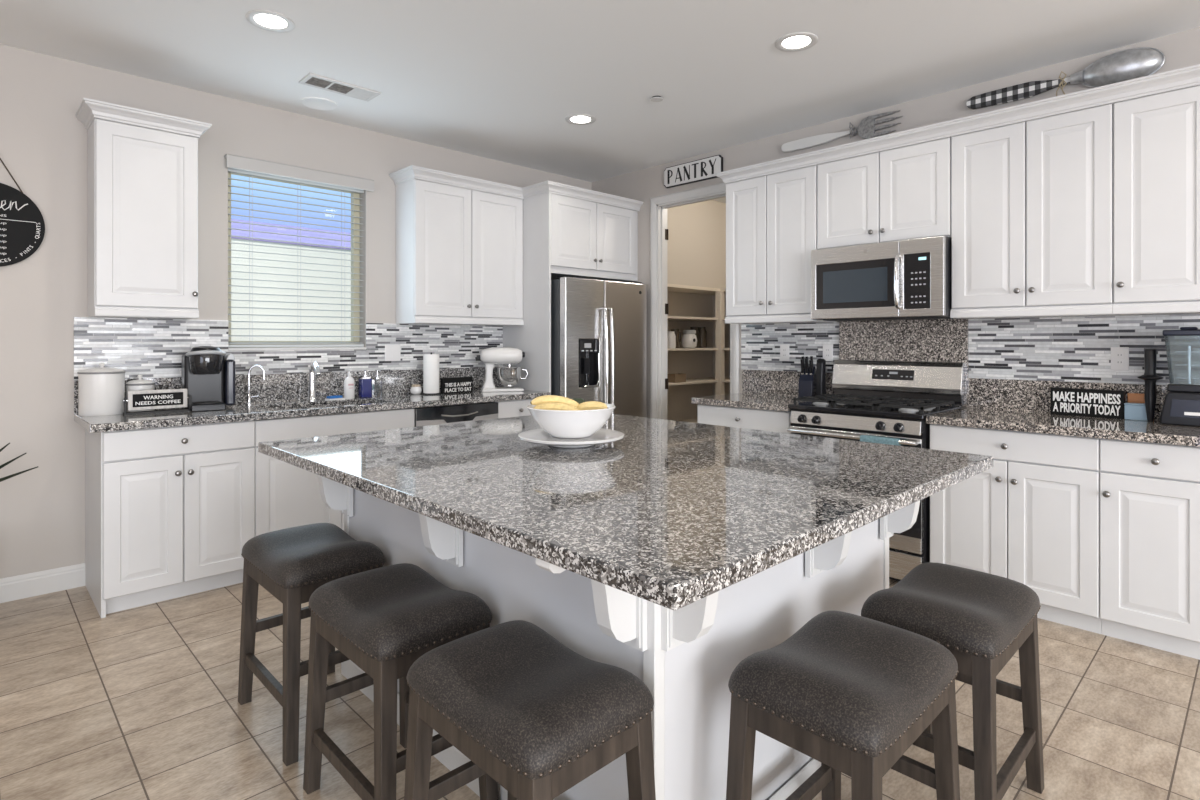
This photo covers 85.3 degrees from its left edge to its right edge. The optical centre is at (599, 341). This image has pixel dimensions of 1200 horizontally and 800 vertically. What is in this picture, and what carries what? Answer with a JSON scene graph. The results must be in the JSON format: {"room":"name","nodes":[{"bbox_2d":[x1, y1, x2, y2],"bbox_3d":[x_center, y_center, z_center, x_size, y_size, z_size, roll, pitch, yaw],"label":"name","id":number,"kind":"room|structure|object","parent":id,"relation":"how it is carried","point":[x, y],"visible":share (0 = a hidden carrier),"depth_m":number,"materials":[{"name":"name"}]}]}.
{"room":"kitchen","nodes":[
{"label":"kitchen","id":0,"kind":"room"},
{"bbox_2d":[0,44,712,578],"bbox_3d":[-2.066,-0.091,4.213,9.500,2.767,0.186,0,0,-44],"label":"wall","id":1,"kind":"structure","parent":0,"point":[43,143],"depth_m":3.43,"materials":[{"name":"grey paint"}]},
{"bbox_2d":[0,158,44,266],"bbox_3d":[-2.991,-0.670,3.186,0.422,0.608,0.030,0,0,-44],"label":"round sign","id":2,"kind":"object","parent":1,"relation":"attached to","point":[22,225],"visible":1,"depth_m":3.26,"materials":[{"name":"black"}]},
{"bbox_2d":[0,563,84,602],"bbox_3d":[-4.016,1.234,2.205,3.585,0.118,0.014,0,0,-44],"label":"baseboard","id":3,"kind":"structure","parent":1,"relation":"attached to","point":[23,586],"depth_m":3.33,"materials":[{"name":"white paint"}]},
{"bbox_2d":[75,98,211,318],"bbox_3d":[-2.447,-0.662,3.502,0.554,1.066,0.335,0,0,-44],"label":"upper cabinet","id":4,"kind":"object","parent":1,"relation":"attached to","point":[142,182],"visible":1,"depth_m":3.40,"materials":[{"name":"white paint"}]},
{"bbox_2d":[74,317,502,379],"bbox_3d":[-1.781,0.038,4.375,2.738,0.333,0.010,0,0,-44],"label":"backsplash","id":5,"kind":"structure","parent":1,"relation":"attached to","point":[149,348],"depth_m":4.01,"materials":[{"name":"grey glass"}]},
{"bbox_2d":[385,345,400,360],"bbox_3d":[-1.480,0.081,4.655,0.118,0.116,0.007,0,0,-44],"label":"wall outlet","id":6,"kind":"object","parent":5,"relation":"attached to","point":[392,352],"visible":1,"depth_m":4.65,"materials":[{"name":"white plastic"}]},
{"bbox_2d":[228,173,366,350],"bbox_3d":[-1.985,-0.519,4.281,0.861,1.147,0.162,0,0,-44],"label":"window","id":7,"kind":"structure","parent":1,"relation":"in","point":[356,195],"depth_m":4.52,"materials":[{"name":"beige plastic"}]},
{"bbox_2d":[224,154,373,346],"bbox_3d":[-1.936,-0.542,4.238,0.915,1.155,0.135,0,0,-44],"label":"window blind","id":8,"kind":"object","parent":7,"relation":"attached to","point":[241,165],"visible":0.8,"depth_m":4.22,"materials":[{"name":"grey plastic"}]},
{"bbox_2d":[396,179,523,325],"bbox_3d":[-1.027,-0.627,4.896,0.932,0.996,0.311,0,0,-44],"label":"upper cabinet","id":9,"kind":"object","parent":1,"relation":"attached to","point":[459,251],"visible":1,"depth_m":4.71,"materials":[{"name":"white paint"}]},
{"bbox_2d":[551,193,637,281],"bbox_3d":[-0.215,-0.824,5.465,0.986,0.603,0.625,0,0,-44],"label":"upper cabinet","id":10,"kind":"object","parent":1,"relation":"attached to","point":[590,240],"visible":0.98,"depth_m":5.22,"materials":[{"name":"white paint"}]},
{"bbox_2d":[389,165,643,210],"bbox_3d":[-0.500,-1.158,4.976,2.090,0.074,0.362,0,0,-27],"label":"crown molding","id":11,"kind":"structure","parent":10,"relation":"attached to","point":[411,172],"depth_m":4.92,"materials":[{"name":"white paint"}]},
{"bbox_2d":[0,0,1199,202],"bbox_3d":[1.647,-1.574,0.385,9.700,0.200,10.860,0,0,-44],"label":"ceiling","id":12,"kind":"structure","parent":0,"point":[500,80],"depth_m":3.34,"materials":[{"name":"white paint"}]},
{"bbox_2d":[246,10,294,32],"bbox_3d":[-1.514,-1.471,2.996,0.204,0.006,0.204,0,0,-44],"label":"recessed light","id":13,"kind":"object","parent":12,"relation":"in","point":[271,21],"visible":1,"depth_m":2.99,"materials":[{"name":"white paint"}]},
{"bbox_2d":[300,97,337,110],"bbox_3d":[-1.738,-1.471,4.033,0.216,0.007,0.216,0,0,-44],"label":"ceiling speaker","id":14,"kind":"object","parent":12,"relation":"attached to","point":[317,103],"visible":1,"depth_m":4.02,"materials":[{"name":"white paint"}]},
{"bbox_2d":[299,73,380,100],"bbox_3d":[-1.503,-1.469,3.773,0.410,0.010,0.170,0,0,-44],"label":"ceiling vent","id":15,"kind":"object","parent":12,"relation":"in","point":[313,80],"visible":1,"depth_m":3.76,"materials":[{"name":"white metal"}]},
{"bbox_2d":[565,114,595,124],"bbox_3d":[-0.128,-1.471,4.319,0.204,0.006,0.204,0,0,-44],"label":"recessed light","id":16,"kind":"object","parent":12,"relation":"in","point":[576,119],"visible":1,"depth_m":4.31,"materials":[{"name":"white paint"}]},
{"bbox_2d":[775,32,817,51],"bbox_3d":[0.966,-1.471,3.205,0.204,0.006,0.204,0,0,-44],"label":"recessed light","id":17,"kind":"object","parent":12,"relation":"in","point":[799,41],"visible":1,"depth_m":3.20,"materials":[{"name":"white paint"}]},
{"bbox_2d":[0,579,1199,799],"bbox_3d":[1.598,1.353,0.435,9.500,0.120,10.800,0,0,-44],"label":"floor","id":18,"kind":"structure","parent":0,"point":[137,703],"depth_m":2.26,"materials":[{"name":"tile"}]},
{"bbox_2d":[0,442,37,481],"bbox_3d":[-2.850,0.837,2.782,0.492,0.912,0.482,0,0,8],"label":"spiky plant","id":19,"kind":"object","parent":18,"relation":"on","point":[2,448],"visible":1,"depth_m":2.93,"materials":[{"name":"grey plant"}]},
{"bbox_2d":[85,420,254,617],"bbox_3d":[-2.280,0.856,3.462,0.658,0.874,0.625,0,0,-44],"label":"base cabinet","id":20,"kind":"object","parent":18,"relation":"on","point":[170,511],"visible":0.98,"depth_m":3.23,"materials":[{"name":"white paint"}]},
{"bbox_2d":[74,389,550,432],"bbox_3d":[-1.567,0.398,4.154,2.738,0.040,0.625,0,0,-44],"label":"countertop","id":21,"kind":"structure","parent":20,"relation":"on","point":[299,408],"depth_m":3.74,"materials":[{"name":"stone"}]},
{"bbox_2d":[77,363,125,415],"bbox_3d":[-2.596,0.245,3.395,0.202,0.268,0.202,0,0,-44],"label":"canister","id":22,"kind":"object","parent":21,"relation":"on","point":[101,391],"visible":0.99,"depth_m":3.32,"materials":[{"name":"white ceramic"}]},
{"bbox_2d":[125,375,154,411],"bbox_3d":[-2.504,0.280,3.547,0.136,0.198,0.136,0,0,-44],"label":"canister","id":23,"kind":"object","parent":21,"relation":"on","point":[140,384],"visible":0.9,"depth_m":3.50,"materials":[{"name":"white ceramic"}]},
{"bbox_2d":[123,388,191,414],"bbox_3d":[-2.356,0.318,3.475,0.305,0.122,0.060,0,0,-44],"label":"warning sign","id":24,"kind":"object","parent":21,"relation":"on","point":[163,398],"visible":0.98,"depth_m":3.47,"materials":[{"name":"wood"}]},
{"bbox_2d":[182,346,234,410],"bbox_3d":[-2.213,0.201,3.698,0.248,0.355,0.315,0,0,-38],"label":"coffee maker","id":25,"kind":"object","parent":21,"relation":"on","point":[208,372],"visible":0.96,"depth_m":3.65,"materials":[{"name":"black plastic"}]},
{"bbox_2d":[192,404,224,410],"bbox_3d":[-2.138,0.361,3.559,0.154,0.027,0.004,0,0,-38],"label":"drip tray","id":26,"kind":"object","parent":25,"relation":"on","point":[204,407],"depth_m":3.56,"materials":[{"name":"grey plastic"}]},
{"bbox_2d":[245,365,264,404],"bbox_3d":[-2.080,0.259,3.923,0.110,0.240,0.043,0,0,-5],"label":"filter faucet","id":27,"kind":"object","parent":21,"relation":"on","point":[249,396],"visible":1,"depth_m":3.92,"materials":[{"name":"silver metal"}]},
{"bbox_2d":[74,367,503,413],"bbox_3d":[-1.777,0.292,4.371,2.738,0.174,0.021,0,0,-44],"label":"granite upstand","id":28,"kind":"object","parent":21,"relation":"on","point":[292,386],"visible":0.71,"depth_m":4.27,"materials":[{"name":"grey stone"}]},
{"bbox_2d":[307,361,320,400],"bbox_3d":[-1.813,0.251,4.126,0.064,0.255,0.194,0,0,-31],"label":"kitchen faucet","id":29,"kind":"object","parent":21,"relation":"on","point":[314,370],"visible":1,"depth_m":4.16,"materials":[{"name":"silver metal"}]},
{"bbox_2d":[254,409,394,420],"bbox_3d":[-1.679,0.457,3.986,0.732,0.068,0.352,0,0,-44],"label":"sink","id":30,"kind":"object","parent":21,"relation":"in","point":[394,409],"visible":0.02,"depth_m":3.79,"materials":[{"name":"silver metal"}]},
{"bbox_2d":[254,414,332,420],"bbox_3d":[-1.812,0.457,3.857,0.362,0.068,0.352,0,0,-44],"label":"basin","id":31,"kind":"object","parent":30,"relation":"in","point":[329,414],"depth_m":3.72,"materials":[{"name":"silver metal"}]},
{"bbox_2d":[344,370,354,398],"bbox_3d":[-1.663,0.282,4.322,0.070,0.193,0.056,0,0,-44],"label":"lotion bottle","id":32,"kind":"object","parent":21,"relation":"on","point":[349,385],"visible":0.99,"depth_m":4.30,"materials":[{"name":"white plastic"}]},
{"bbox_2d":[359,370,371,397],"bbox_3d":[-1.596,0.287,4.435,0.072,0.184,0.062,0,0,-44],"label":"soap dispenser","id":33,"kind":"object","parent":21,"relation":"on","point":[365,383],"visible":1,"depth_m":4.42,"materials":[{"name":"blue plastic"}]},
{"bbox_2d":[372,370,382,396],"bbox_3d":[-1.538,0.288,4.509,0.060,0.182,0.058,0,0,-44],"label":"clear soap dispenser","id":34,"kind":"object","parent":21,"relation":"on","point":[377,382],"visible":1,"depth_m":4.50,"materials":[{"name":"clear glass"}]},
{"bbox_2d":[421,353,440,394],"bbox_3d":[-1.215,0.229,4.693,0.140,0.300,0.140,0,0,-44],"label":"paper towel holder","id":35,"kind":"object","parent":21,"relation":"on","point":[430,361],"visible":1,"depth_m":4.64,"materials":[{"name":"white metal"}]},
{"bbox_2d":[441,377,472,393],"bbox_3d":[-1.054,0.321,4.800,0.038,0.115,0.260,0,0,42],"label":"block sign","id":36,"kind":"object","parent":21,"relation":"on","point":[452,385],"visible":1,"depth_m":4.78,"materials":[{"name":"black wood"}]},
{"bbox_2d":[480,347,527,391],"bbox_3d":[-0.733,0.211,4.995,0.366,0.335,0.208,0,0,-14],"label":"stand mixer","id":37,"kind":"object","parent":21,"relation":"on","point":[509,375],"visible":1,"depth_m":4.93,"materials":[{"name":"white metal"}]},
{"bbox_2d":[496,366,527,387],"bbox_3d":[-0.689,0.273,5.013,0.231,0.156,0.208,0,0,-44],"label":"mixing bowl","id":38,"kind":"object","parent":37,"relation":"on","point":[508,376],"depth_m":4.94,"materials":[{"name":"silver metal"}]},
{"bbox_2d":[238,523,384,765],"bbox_3d":[-1.007,0.989,2.276,0.346,0.608,0.500,0,0,-44],"label":"bar stool","id":39,"kind":"object","parent":18,"relation":"on","point":[291,563],"visible":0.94,"depth_m":2.15,"materials":[{"name":"grey fabric"}]},
{"bbox_2d":[242,523,384,588],"bbox_3d":[-1.007,0.724,2.276,0.342,0.078,0.478,0,0,-44],"label":"seat cushion","id":40,"kind":"object","parent":39,"relation":"on","point":[308,556],"depth_m":2.17,"materials":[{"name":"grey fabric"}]},
{"bbox_2d":[254,408,414,535],"bbox_3d":[-1.709,0.859,4.016,0.933,0.868,0.625,0,0,-44],"label":"base cabinet","id":41,"kind":"object","parent":18,"relation":"on","point":[287,495],"visible":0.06,"depth_m":3.63,"materials":[{"name":"white paint"}]},
{"bbox_2d":[303,563,498,799],"bbox_3d":[-0.565,0.989,1.821,0.346,0.608,0.500,0,0,-44],"label":"bar stool","id":42,"kind":"object","parent":18,"relation":"on","point":[382,619],"visible":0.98,"depth_m":1.72,"materials":[{"name":"brown wood"}]},
{"bbox_2d":[309,563,491,661],"bbox_3d":[-0.565,0.724,1.821,0.342,0.078,0.478,0,0,-44],"label":"seat cushion","id":43,"kind":"object","parent":42,"relation":"on","point":[396,612],"depth_m":1.72,"materials":[{"name":"grey fabric"}]},
{"bbox_2d":[395,402,497,426],"bbox_3d":[-1.135,0.857,4.553,0.629,0.872,0.595,0,0,-44],"label":"dishwasher","id":44,"kind":"object","parent":18,"relation":"on","point":[435,415],"visible":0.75,"depth_m":4.33,"materials":[{"name":"black plastic"}]},
{"bbox_2d":[497,399,532,418],"bbox_3d":[-0.750,0.856,4.946,0.464,0.874,0.625,0,0,-44],"label":"base cabinet","id":45,"kind":"object","parent":18,"relation":"on","point":[512,408],"visible":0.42,"depth_m":4.67,"materials":[{"name":"white paint"}]},
{"bbox_2d":[503,193,550,391],"bbox_3d":[-0.585,0.084,5.124,0.019,2.418,0.599,0,0,-44],"label":"panel","id":46,"kind":"object","parent":18,"relation":"on","point":[533,338],"visible":0.36,"depth_m":5.02,"materials":[{"name":"white paint"}]},
{"bbox_2d":[404,620,655,799],"bbox_3d":[-0.160,0.989,1.403,0.346,0.608,0.500,0,0,-44],"label":"bar stool","id":47,"kind":"object","parent":18,"relation":"on","point":[529,712],"visible":1,"depth_m":1.32,"materials":[{"name":"grey fabric"}]},
{"bbox_2d":[551,275,646,416],"bbox_3d":[-0.151,0.398,5.377,0.910,1.790,0.771,0,0,-44],"label":"refrigerator","id":48,"kind":"object","parent":18,"relation":"on","point":[599,327],"visible":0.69,"depth_m":5.08,"materials":[{"name":"grey metal"}]},
{"bbox_2d":[317,475,919,799],"bbox_3d":[-0.020,0.855,2.230,1.492,0.874,1.822,0,0,-44],"label":"kitchen island","id":49,"kind":"object","parent":18,"relation":"on","point":[687,656],"visible":0.3,"depth_m":1.67,"materials":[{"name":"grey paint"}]},
{"bbox_2d":[258,414,992,609],"bbox_3d":[0.008,0.398,2.303,1.655,0.038,2.015,0,0,-44],"label":"island countertop","id":50,"kind":"structure","parent":49,"relation":"on","point":[671,514],"depth_m":1.73,"materials":[{"name":"stone"}]},
{"bbox_2d":[518,428,624,447],"bbox_3d":[-0.105,0.359,2.392,0.390,0.040,0.390,0,0,-44],"label":"cake plate","id":51,"kind":"object","parent":50,"relation":"on","point":[537,436],"visible":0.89,"depth_m":2.32,"materials":[{"name":"white ceramic"}]},
{"bbox_2d":[527,403,615,437],"bbox_3d":[-0.105,0.290,2.392,0.327,0.108,0.327,0,0,-44],"label":"fruit bowl","id":52,"kind":"object","parent":51,"relation":"on","point":[558,423],"visible":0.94,"depth_m":2.28,"materials":[{"name":"white ceramic"}]},
{"bbox_2d":[530,395,578,407],"bbox_3d":[-0.153,0.232,2.404,0.207,0.069,0.038,0,0,-6],"label":"banana","id":53,"kind":"object","parent":52,"relation":"in","point":[547,398],"visible":0.59,"depth_m":2.39,"materials":[{"name":"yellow food"}]},
{"bbox_2d":[534,403,579,409],"bbox_3d":[-0.148,0.250,2.358,0.209,0.058,0.040,0,0,8],"label":"banana","id":54,"kind":"object","parent":52,"relation":"in","point":[544,406],"visible":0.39,"depth_m":2.35,"materials":[{"name":"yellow food"}]},
{"bbox_2d":[577,401,607,409],"bbox_3d":[-0.022,0.240,2.403,0.137,0.042,0.038,0,0,4],"label":"banana","id":55,"kind":"object","parent":52,"relation":"in","point":[590,405],"visible":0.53,"depth_m":2.39,"materials":[{"name":"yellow food"}]},
{"bbox_2d":[667,284,729,422],"bbox_3d":[1.395,0.370,5.931,1.736,1.845,2.163,0,0,-44],"label":"pantry shelving","id":56,"kind":"object","parent":18,"relation":"on","point":[719,379],"visible":0.29,"depth_m":6.75,"materials":[{"name":"beige paint"}]},
{"bbox_2d":[667,331,675,347],"bbox_3d":[0.692,-0.018,6.368,0.100,0.168,0.100,0,0,-44],"label":"glass jar","id":57,"kind":"object","parent":56,"relation":"on","point":[671,338],"visible":0.76,"depth_m":6.33,"materials":[{"name":"white"}]},
{"bbox_2d":[670,329,680,347],"bbox_3d":[0.764,-0.029,6.526,0.128,0.190,0.100,0,0,-13],"label":"glass pitcher","id":58,"kind":"object","parent":56,"relation":"on","point":[677,332],"visible":0.62,"depth_m":6.48,"materials":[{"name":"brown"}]},
{"bbox_2d":[667,373,685,382],"bbox_3d":[0.748,0.357,6.381,0.170,0.082,0.100,0,0,-44],"label":"cardboard box","id":59,"kind":"object","parent":56,"relation":"on","point":[672,378],"visible":0.88,"depth_m":6.33,"materials":[{"name":"brown cardboard"}]},
{"bbox_2d":[681,330,696,347],"bbox_3d":[0.907,-0.028,6.620,0.164,0.188,0.164,0,0,-44],"label":"cookie jar","id":60,"kind":"object","parent":56,"relation":"on","point":[689,339],"visible":0.94,"depth_m":6.56,"materials":[{"name":"white ceramic"}]},
{"bbox_2d":[698,327,706,347],"bbox_3d":[1.082,-0.044,6.928,0.112,0.220,0.112,0,0,-44],"label":"glass vase","id":61,"kind":"object","parent":56,"relation":"on","point":[703,333],"visible":0.75,"depth_m":6.88,"materials":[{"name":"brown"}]},
{"bbox_2d":[698,404,790,432],"bbox_3d":[1.105,0.856,4.354,0.637,0.874,0.691,0,0,-44],"label":"base cabinet","id":62,"kind":"object","parent":18,"relation":"on","point":[757,419],"visible":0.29,"depth_m":4.12,"materials":[{"name":"white paint"}]},
{"bbox_2d":[692,393,822,411],"bbox_3d":[1.098,0.398,4.360,0.638,0.040,0.726,0,0,-44],"label":"countertop","id":63,"kind":"structure","parent":62,"relation":"on","point":[741,400],"depth_m":4.25,"materials":[{"name":"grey stone"}]},
{"bbox_2d":[742,370,833,395],"bbox_3d":[1.323,0.293,4.571,0.021,0.171,0.750,0,0,-44],"label":"granite upstand","id":64,"kind":"object","parent":63,"relation":"on","point":[770,382],"visible":0.64,"depth_m":4.64,"materials":[{"name":"grey stone"}]},
{"bbox_2d":[798,356,815,397],"bbox_3d":[1.388,0.238,4.353,0.090,0.281,0.144,0,0,32],"label":"knife block","id":65,"kind":"object","parent":63,"relation":"on","point":[807,379],"visible":0.94,"depth_m":4.31,"materials":[{"name":"black plastic"}]},
{"bbox_2d":[816,359,825,398],"bbox_3d":[1.459,0.246,4.298,0.068,0.266,0.044,0,0,-44],"label":"pepper mill","id":66,"kind":"object","parent":63,"relation":"on","point":[821,363],"visible":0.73,"depth_m":4.28,"materials":[{"name":"black plastic"}]},
{"bbox_2d":[726,611,959,799],"bbox_3d":[0.553,0.989,1.462,0.500,0.608,0.346,0,0,-44],"label":"bar stool","id":67,"kind":"object","parent":18,"relation":"on","point":[850,693],"visible":1,"depth_m":1.39,"materials":[{"name":"grey fabric"}]},
{"bbox_2d":[787,359,964,580],"bbox_3d":[1.583,0.705,3.784,0.694,1.175,0.774,0,0,-44],"label":"gas range","id":68,"kind":"object","parent":18,"relation":"on","point":[881,398],"visible":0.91,"depth_m":3.71,"materials":[{"name":"silver metal"}]},
{"bbox_2d":[788,401,960,419],"bbox_3d":[1.583,0.384,3.785,0.574,0.027,0.766,0,0,-44],"label":"cooktop","id":69,"kind":"object","parent":68,"relation":"in","point":[876,412],"depth_m":3.61,"materials":[{"name":"black"}]},
{"bbox_2d":[860,435,900,445],"bbox_3d":[1.469,0.646,3.418,0.039,0.293,0.200,0,0,-44],"label":"dish towel","id":70,"kind":"object","parent":68,"relation":"hanging from","point":[864,438],"visible":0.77,"depth_m":3.40,"materials":[{"name":"teal fabric"}]},
{"bbox_2d":[861,562,1043,799],"bbox_3d":[0.990,0.989,1.831,0.500,0.608,0.346,0,0,-44],"label":"bar stool","id":71,"kind":"object","parent":18,"relation":"on","point":[983,619],"visible":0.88,"depth_m":1.72,"materials":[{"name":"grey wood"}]},
{"bbox_2d":[861,562,1039,658],"bbox_3d":[0.990,0.724,1.831,0.478,0.078,0.342,0,0,-44],"label":"seat cushion","id":72,"kind":"object","parent":71,"relation":"on","point":[974,614],"depth_m":1.73,"materials":[{"name":"grey fabric"}]},
{"bbox_2d":[930,424,1101,633],"bbox_3d":[2.138,0.856,3.289,0.637,0.874,0.698,0,0,-44],"label":"base cabinet","id":73,"kind":"object","parent":18,"relation":"on","point":[1031,519],"visible":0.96,"depth_m":3.02,"materials":[{"name":"white paint"}]},
{"bbox_2d":[926,407,1199,446],"bbox_3d":[2.265,0.398,3.157,0.638,0.040,1.078,0,0,-44],"label":"countertop","id":74,"kind":"structure","parent":73,"relation":"on","point":[1009,420],"depth_m":3.01,"materials":[{"name":"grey stone"}]},
{"bbox_2d":[968,378,1169,419],"bbox_3d":[2.491,0.294,3.367,0.021,0.169,1.065,0,0,-44],"label":"granite upstand","id":75,"kind":"object","parent":74,"relation":"on","point":[1000,394],"visible":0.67,"depth_m":3.54,"materials":[{"name":"grey stone"}]},
{"bbox_2d":[1050,387,1124,418],"bbox_3d":[2.466,0.310,3.300,0.038,0.138,0.304,0,0,-41],"label":"sign","id":76,"kind":"object","parent":74,"relation":"on","point":[1099,403],"visible":1,"depth_m":3.28,"materials":[{"name":"black wood"}]},
{"bbox_2d":[1124,402,1146,420],"bbox_3d":[2.596,0.339,3.148,0.064,0.080,0.094,0,0,-44],"label":"tub","id":77,"kind":"object","parent":74,"relation":"on","point":[1132,411],"visible":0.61,"depth_m":3.13,"materials":[{"name":"blue plastic"}]},
{"bbox_2d":[1127,393,1144,402],"bbox_3d":[2.637,0.316,3.177,0.012,0.125,0.100,0,0,-44],"label":"snack packet","id":78,"kind":"object","parent":77,"relation":"in","point":[1131,397],"visible":0.26,"depth_m":3.19,"materials":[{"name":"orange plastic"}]},
{"bbox_2d":[1137,349,1163,421],"bbox_3d":[2.594,0.208,3.071,0.096,0.342,0.096,0,0,-44],"label":"blender tamper","id":79,"kind":"object","parent":74,"relation":"on","point":[1150,377],"visible":1,"depth_m":3.06,"materials":[{"name":"black plastic"}]},
{"bbox_2d":[1160,327,1199,426],"bbox_3d":[2.702,0.156,2.954,0.178,0.445,0.236,0,0,-44],"label":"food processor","id":80,"kind":"object","parent":74,"relation":"on","point":[1181,405],"visible":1,"depth_m":2.93,"materials":[{"name":"black plastic"}]},
{"bbox_2d":[1100,438,1199,659],"bbox_3d":[2.507,0.856,2.908,0.637,0.874,0.360,0,0,-44],"label":"base cabinet","id":81,"kind":"object","parent":18,"relation":"on","point":[1150,492],"visible":1,"depth_m":2.72,"materials":[{"name":"white paint"}]},
{"bbox_2d":[667,200,725,288],"bbox_3d":[0.752,-1.013,6.593,1.736,0.920,0.318,0,0,-44],"label":"wall","id":82,"kind":"structure","parent":0,"point":[696,242],"depth_m":6.60,"materials":[{"name":"beige paint"}]},
{"bbox_2d":[713,294,729,395],"bbox_3d":[2.086,-0.091,6.611,0.200,2.767,2.186,0,0,-44],"label":"wall","id":83,"kind":"structure","parent":0,"point":[727,326],"depth_m":7.19,"materials":[{"name":"beige paint"}]},
{"bbox_2d":[591,27,1199,417],"bbox_3d":[3.647,-0.091,2.274,0.115,2.767,10.586,0,0,-44],"label":"wall","id":84,"kind":"structure","parent":0,"point":[1181,49],"depth_m":4.23,"materials":[{"name":"grey paint"}]},
{"bbox_2d":[664,155,722,187],"bbox_3d":[0.732,-1.347,5.175,0.028,0.166,0.574,0,0,-44],"label":"sign","id":85,"kind":"object","parent":84,"relation":"attached to","point":[703,169],"visible":0.94,"depth_m":5.15,"materials":[{"name":"white"}]},
{"bbox_2d":[650,183,738,419],"bbox_3d":[0.773,0.040,5.226,0.139,2.506,0.878,0,0,-44],"label":"door frame","id":86,"kind":"structure","parent":84,"relation":"in","point":[659,205],"depth_m":5.46,"materials":[{"name":"white paint"}]},
{"bbox_2d":[725,165,836,323],"bbox_3d":[1.223,-0.627,4.466,0.312,0.996,0.694,0,0,-44],"label":"upper cabinet","id":87,"kind":"object","parent":84,"relation":"attached to","point":[771,220],"visible":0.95,"depth_m":4.36,"materials":[{"name":"white paint"}]},
{"bbox_2d":[715,64,1199,183],"bbox_3d":[1.857,-1.158,3.794,0.335,0.074,2.642,0,0,-44],"label":"crown molding","id":88,"kind":"structure","parent":87,"relation":"attached to","point":[1189,76],"depth_m":3.41,"materials":[{"name":"white paint"}]},
{"bbox_2d":[741,322,838,372],"bbox_3d":[1.322,0.039,4.581,0.010,0.336,0.766,0,0,-44],"label":"backsplash","id":89,"kind":"structure","parent":84,"relation":"attached to","point":[760,343],"depth_m":4.59,"materials":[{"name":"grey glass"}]},
{"bbox_2d":[780,345,788,360],"bbox_3d":[1.301,0.079,4.590,0.008,0.116,0.072,0,0,-44],"label":"wall outlet","id":90,"kind":"object","parent":89,"relation":"attached to","point":[784,349],"visible":1,"depth_m":4.59,"materials":[{"name":"white plastic"}]},
{"bbox_2d":[823,344,832,361],"bbox_3d":[1.525,0.075,4.360,0.008,0.116,0.072,0,0,-44],"label":"wall outlet","id":91,"kind":"object","parent":89,"relation":"attached to","point":[827,348],"visible":0.89,"depth_m":4.35,"materials":[{"name":"white plastic"}]},
{"bbox_2d":[781,110,902,151],"bbox_3d":[1.568,-1.364,4.294,0.070,0.147,0.828,0,0,-44],"label":"decorative fork","id":92,"kind":"object","parent":84,"relation":"attached to","point":[866,129],"visible":0.97,"depth_m":4.20,"materials":[{"name":"white metal"}]},
{"bbox_2d":[817,137,950,248],"bbox_3d":[1.738,-0.850,3.935,0.312,0.550,0.782,0,0,-44],"label":"upper cabinet","id":93,"kind":"object","parent":84,"relation":"attached to","point":[902,193],"visible":0.96,"depth_m":3.81,"materials":[{"name":"white paint"}]},
{"bbox_2d":[811,236,952,320],"bbox_3d":[1.690,-0.351,3.885,0.404,0.438,0.770,0,0,-44],"label":"microwave","id":94,"kind":"object","parent":93,"relation":"attached to","point":[910,279],"visible":1,"depth_m":3.73,"materials":[{"name":"silver metal"}]},
{"bbox_2d":[839,318,967,406],"bbox_3d":[1.852,0.035,4.025,0.023,0.685,0.768,0,0,-44],"label":"backsplash","id":95,"kind":"structure","parent":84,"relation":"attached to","point":[941,340],"depth_m":3.98,"materials":[{"name":"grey stone"}]},
{"bbox_2d":[950,103,1119,318],"bbox_3d":[2.255,-0.627,3.401,0.312,0.996,0.703,0,0,-44],"label":"upper cabinet","id":96,"kind":"object","parent":84,"relation":"attached to","point":[1032,200],"visible":0.99,"depth_m":3.28,"materials":[{"name":"white paint"}]},
{"bbox_2d":[966,47,1164,108],"bbox_3d":[2.399,-1.362,3.424,0.092,0.178,0.865,0,0,-44],"label":"decorative spoon","id":97,"kind":"object","parent":84,"relation":"attached to","point":[1133,63],"visible":0.92,"depth_m":3.28,"materials":[{"name":"metal"}]},
{"bbox_2d":[1083,49,1162,86],"bbox_3d":[2.575,-1.362,3.232,0.078,0.164,0.330,0,0,-44],"label":"spoon bowl","id":98,"kind":"object","parent":97,"relation":"on","point":[1128,64],"depth_m":3.20,"materials":[{"name":"metal"}]},
{"bbox_2d":[968,314,1199,384],"bbox_3d":[2.496,0.040,3.371,0.010,0.338,1.065,0,0,-44],"label":"backsplash","id":99,"kind":"structure","parent":84,"relation":"attached to","point":[1069,349],"depth_m":3.41,"materials":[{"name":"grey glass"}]},
{"bbox_2d":[1111,347,1128,370],"bbox_3d":[2.597,0.086,3.254,0.008,0.116,0.072,0,0,-44],"label":"wall outlet","id":100,"kind":"object","parent":99,"relation":"attached to","point":[1119,355],"visible":1,"depth_m":3.25,"materials":[{"name":"white plastic"}]},
{"bbox_2d":[1115,352,1123,365],"bbox_3d":[2.595,0.086,3.252,0.002,0.068,0.034,0,0,-44],"label":"socket","id":101,"kind":"object","parent":100,"relation":"attached to","point":[1119,356],"depth_m":3.25,"materials":[{"name":"white plastic"}]},
{"bbox_2d":[1113,85,1199,315],"bbox_3d":[2.626,-0.627,3.019,0.312,0.996,0.360,0,0,-44],"label":"upper cabinet","id":102,"kind":"object","parent":84,"relation":"attached to","point":[1156,137],"visible":1,"depth_m":2.95,"materials":[{"name":"white paint"}]},
{"label":"outside","id":103,"kind":"structure","parent":0,"visible":0},
{"bbox_3d":[-5.061,1.843,6.654,26.000,0.100,7.400,0,0,-44],"label":"ground","id":104,"kind":"structure","parent":103,"visible":0},
{"bbox_2d":[231,219,350,340],"bbox_3d":[-3.308,0.133,7.720,14.000,3.320,2.510,0,0,-44],"label":"neighbor house","id":105,"kind":"structure","parent":104,"relation":"on","point":[239,268],"depth_m":6.34,"materials":[{"name":"paint"}]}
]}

